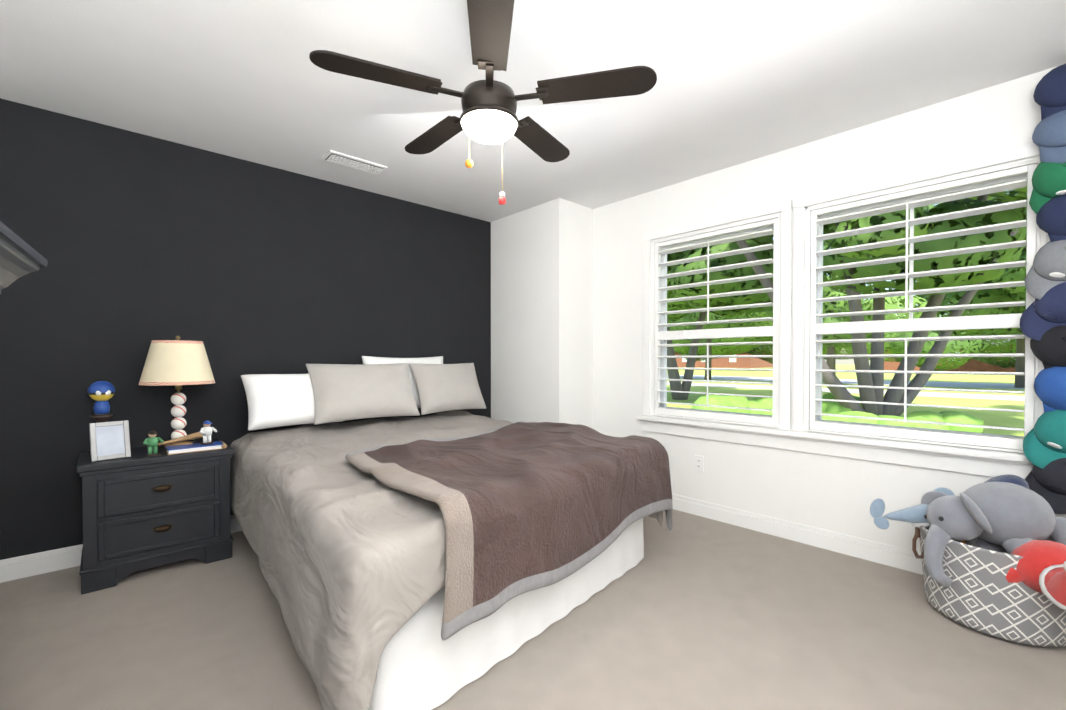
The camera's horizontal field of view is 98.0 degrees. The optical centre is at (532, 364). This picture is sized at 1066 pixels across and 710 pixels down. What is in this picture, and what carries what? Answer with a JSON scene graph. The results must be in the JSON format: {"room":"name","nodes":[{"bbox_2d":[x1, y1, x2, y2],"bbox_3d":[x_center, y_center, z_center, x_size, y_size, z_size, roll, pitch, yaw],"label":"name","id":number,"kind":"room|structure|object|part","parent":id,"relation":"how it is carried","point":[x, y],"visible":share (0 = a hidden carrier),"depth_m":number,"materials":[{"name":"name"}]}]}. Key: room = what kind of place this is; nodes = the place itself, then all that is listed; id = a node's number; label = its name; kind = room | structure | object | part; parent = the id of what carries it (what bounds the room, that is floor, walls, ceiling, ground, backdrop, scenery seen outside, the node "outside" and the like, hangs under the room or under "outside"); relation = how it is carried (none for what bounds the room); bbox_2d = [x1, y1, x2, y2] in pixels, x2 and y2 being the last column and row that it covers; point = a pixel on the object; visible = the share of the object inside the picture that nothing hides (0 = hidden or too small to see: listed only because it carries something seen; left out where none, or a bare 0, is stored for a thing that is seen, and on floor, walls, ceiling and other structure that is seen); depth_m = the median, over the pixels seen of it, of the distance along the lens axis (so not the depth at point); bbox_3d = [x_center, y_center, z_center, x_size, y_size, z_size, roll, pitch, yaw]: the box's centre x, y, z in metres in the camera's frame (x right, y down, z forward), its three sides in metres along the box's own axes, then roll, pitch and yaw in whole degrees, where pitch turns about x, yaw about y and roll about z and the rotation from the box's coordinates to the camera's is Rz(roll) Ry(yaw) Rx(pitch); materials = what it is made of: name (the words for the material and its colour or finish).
{"room":"bedroom","nodes":[
{"label":"bedroom","id":0,"kind":"room"},
{"bbox_2d":[0,98,490,559],"bbox_3d":[-1.535,-0.136,3.486,4.250,2.440,0.120,-1,1,-43],"label":"wall","id":1,"kind":"structure","parent":0,"point":[139,242],"depth_m":2.82,"materials":[{"name":"black paint"}]},
{"bbox_2d":[0,515,241,582],"bbox_3d":[-1.668,1.031,3.282,3.458,0.112,0.020,-1,1,-43],"label":"baseboard","id":2,"kind":"structure","parent":1,"relation":"attached to","point":[19,567],"depth_m":2.44,"materials":[{"name":"white wood"}]},
{"bbox_2d":[0,509,1065,709],"bbox_3d":[-0.043,1.153,1.889,4.250,0.100,4.514,-1,1,-43],"label":"floor","id":3,"kind":"structure","parent":0,"point":[688,611],"depth_m":1.82,"materials":[{"name":"carpet"}]},
{"bbox_2d":[0,221,47,293],"bbox_3d":[-1.288,0.409,0.770,0.529,1.415,1.080,-1,1,-38],"label":"shelf","id":4,"kind":"object","parent":3,"relation":"on","point":[19,257],"visible":1,"depth_m":1.17,"materials":[{"name":"paint"}]},
{"bbox_2d":[76,439,233,593],"bbox_3d":[-2.077,0.785,2.574,0.638,0.620,0.460,-1,1,-43],"label":"nightstand","id":5,"kind":"object","parent":3,"relation":"on","point":[141,511],"visible":0.98,"depth_m":2.39,"materials":[{"name":"grey paint"}]},
{"bbox_2d":[87,381,114,454],"bbox_3d":[-2.331,0.281,2.504,0.112,0.389,0.112,1,1,39],"label":"figurine","id":6,"kind":"object","parent":5,"relation":"on","point":[100,393],"visible":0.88,"depth_m":2.48,"materials":[{"name":"blue plastic"}]},
{"bbox_2d":[89,420,130,461],"bbox_3d":[-2.168,0.389,2.366,0.079,0.190,0.150,-16,-9,36],"label":"framed photo","id":7,"kind":"object","parent":5,"relation":"on","point":[109,440],"visible":1,"depth_m":2.34,"materials":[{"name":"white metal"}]},
{"bbox_2d":[143,430,163,456],"bbox_3d":[-2.000,0.410,2.436,0.065,0.132,0.088,0,1,32],"label":"figurine","id":8,"kind":"object","parent":5,"relation":"on","point":[151,441],"visible":1,"depth_m":2.42,"materials":[{"name":"green plastic"}]},
{"bbox_2d":[139,336,214,448],"bbox_3d":[-2.048,0.152,2.675,0.352,0.642,0.352,-1,1,-43],"label":"lamp","id":9,"kind":"object","parent":5,"relation":"on","point":[178,363],"visible":0.96,"depth_m":2.58,"materials":[{"name":"beige fabric"}]},
{"bbox_2d":[166,441,226,454],"bbox_3d":[-1.877,0.461,2.586,0.265,0.028,0.130,-1,1,-43],"label":"book","id":10,"kind":"object","parent":5,"relation":"on","point":[188,448],"visible":0.98,"depth_m":2.54,"materials":[{"name":"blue paper"}]},
{"bbox_2d":[199,421,216,444],"bbox_3d":[-1.841,0.380,2.616,0.065,0.132,0.088,0,1,27],"label":"figurine","id":11,"kind":"object","parent":10,"relation":"on","point":[206,431],"visible":1,"depth_m":2.60,"materials":[{"name":"white plastic"}]},
{"bbox_2d":[230,356,672,709],"bbox_3d":[-0.509,0.521,2.687,2.089,1.161,2.400,-1,1,-43],"label":"bed","id":12,"kind":"object","parent":3,"relation":"on","point":[429,562],"visible":1,"depth_m":1.78,"materials":[{"name":"white fabric"}]},
{"bbox_2d":[241,374,341,429],"bbox_3d":[-1.559,0.224,3.031,0.605,0.340,0.281,-1,1,-43],"label":"pillow","id":13,"kind":"object","parent":12,"relation":"on","point":[273,400],"depth_m":2.93,"materials":[{"name":"fabric"}]},
{"bbox_2d":[362,356,442,407],"bbox_3d":[-0.999,0.145,3.686,0.746,0.453,0.170,-1,1,-43],"label":"pillow","id":14,"kind":"object","parent":12,"relation":"on","point":[409,363],"depth_m":3.64,"materials":[{"name":"white fabric"}]},
{"bbox_2d":[345,422,672,639],"bbox_3d":[-0.095,0.670,2.450,1.763,0.568,1.422,-1,1,-43],"label":"throw","id":15,"kind":"object","parent":12,"relation":"on","point":[510,516],"depth_m":1.81,"materials":[{"name":"fabric"}]},
{"bbox_2d":[870,474,1065,646],"bbox_3d":[1.909,0.789,1.986,0.749,0.618,0.763,-1,1,-43],"label":"basket","id":16,"kind":"object","parent":3,"relation":"on","point":[992,556],"visible":1,"depth_m":1.86,"materials":[{"name":"grey fabric"}]},
{"bbox_2d":[0,0,1065,221],"bbox_3d":[-0.043,-1.387,1.858,4.250,0.100,4.514,-1,1,-43],"label":"ceiling","id":17,"kind":"structure","parent":0,"point":[740,81],"depth_m":2.14,"materials":[{"name":"paint"}]},
{"bbox_2d":[321,150,386,174],"bbox_3d":[-1.189,-1.342,3.091,0.380,0.019,0.170,-1,1,-43],"label":"ceiling vent","id":18,"kind":"object","parent":17,"relation":"in","point":[338,158],"visible":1,"depth_m":3.06,"materials":[{"name":"white metal"}]},
{"bbox_2d":[309,0,656,204],"bbox_3d":[-0.200,-0.979,1.824,1.196,0.715,1.149,-1,1,-43],"label":"fan","id":19,"kind":"object","parent":17,"relation":"hanging from","point":[489,109],"visible":1,"depth_m":1.69,"materials":[{"name":"brown wood"}]},
{"bbox_2d":[491,198,592,428],"bbox_3d":[0.060,-0.145,4.257,0.422,2.440,0.913,-1,1,-43],"label":"wall","id":20,"kind":"structure","parent":0,"point":[541,312],"depth_m":3.99,"materials":[{"name":"white paint"}]},
{"bbox_2d":[593,66,1065,551],"bbox_3d":[1.455,-0.132,3.177,0.160,2.440,4.394,-1,1,-43],"label":"wall","id":21,"kind":"structure","parent":0,"point":[833,493],"depth_m":2.90,"materials":[{"name":"white paint"}]},
{"bbox_2d":[694,455,703,471],"bbox_3d":[1.198,0.711,3.341,0.008,0.116,0.070,-1,1,-43],"label":"outlet","id":22,"kind":"object","parent":21,"relation":"attached to","point":[699,463],"visible":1,"depth_m":3.34,"materials":[{"name":"white plastic"}]},
{"bbox_2d":[672,494,922,574],"bbox_3d":[1.648,1.036,2.850,0.020,0.112,3.331,-1,1,-43],"label":"baseboard","id":23,"kind":"structure","parent":21,"relation":"attached to","point":[885,554],"depth_m":2.82,"materials":[{"name":"white wood"}]},
{"bbox_2d":[636,143,1049,478],"bbox_3d":[1.662,-0.246,2.904,0.225,1.555,2.249,-1,1,-43],"label":"window","id":24,"kind":"structure","parent":21,"relation":"in","point":[965,460],"depth_m":2.83,"materials":[{"name":"white wood"}]},
{"bbox_2d":[652,215,779,427],"bbox_3d":[1.268,-0.279,3.299,0.097,1.356,0.930,-1,1,-43],"label":"window shutter","id":25,"kind":"object","parent":24,"relation":"attached to","point":[658,335],"visible":0.96,"depth_m":3.25,"materials":[{"name":"white wood"}]},
{"bbox_3d":[1.338,-0.279,3.364,0.035,1.358,0.930,-1,1,-43],"label":"window sash","id":26,"kind":"part","parent":24,"relation":"part of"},
{"bbox_2d":[807,159,1040,452],"bbox_3d":[2.016,-0.269,2.490,0.097,1.356,0.957,-1,1,-43],"label":"window shutter","id":27,"kind":"object","parent":24,"relation":"attached to","point":[986,442],"visible":0.88,"depth_m":2.43,"materials":[{"name":"white wood"}]},
{"bbox_3d":[2.086,-0.269,2.555,0.035,1.358,0.957,-1,1,-43],"label":"window sash","id":28,"kind":"part","parent":24,"relation":"part of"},
{"bbox_2d":[1020,64,1065,513],"bbox_3d":[2.306,-0.336,1.997,0.183,1.944,0.284,-1,1,-43],"label":"rack","id":29,"kind":"object","parent":21,"relation":"hanging from","point":[1043,325],"visible":0.98,"depth_m":2.00,"materials":[{"name":"fabric"}]},
{"label":"outside","id":30,"kind":"structure","parent":0,"visible":0},
{"bbox_2d":[667,364,1024,436],"bbox_3d":[59.996,0.901,55.451,156.660,0.215,180.000,-1,1,-43],"label":"ground","id":31,"kind":"structure","parent":30,"point":[985,399],"depth_m":21.31,"materials":[{"name":"green plant"}]},
{"bbox_2d":[667,187,1026,432],"bbox_3d":[27.454,-4.509,44.221,84.403,11.703,211.002,-1,1,-43],"label":"trees","id":32,"kind":"object","parent":31,"relation":"on","point":[997,346],"visible":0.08,"depth_m":11.13,"materials":[{"name":"green plant"}]}
]}

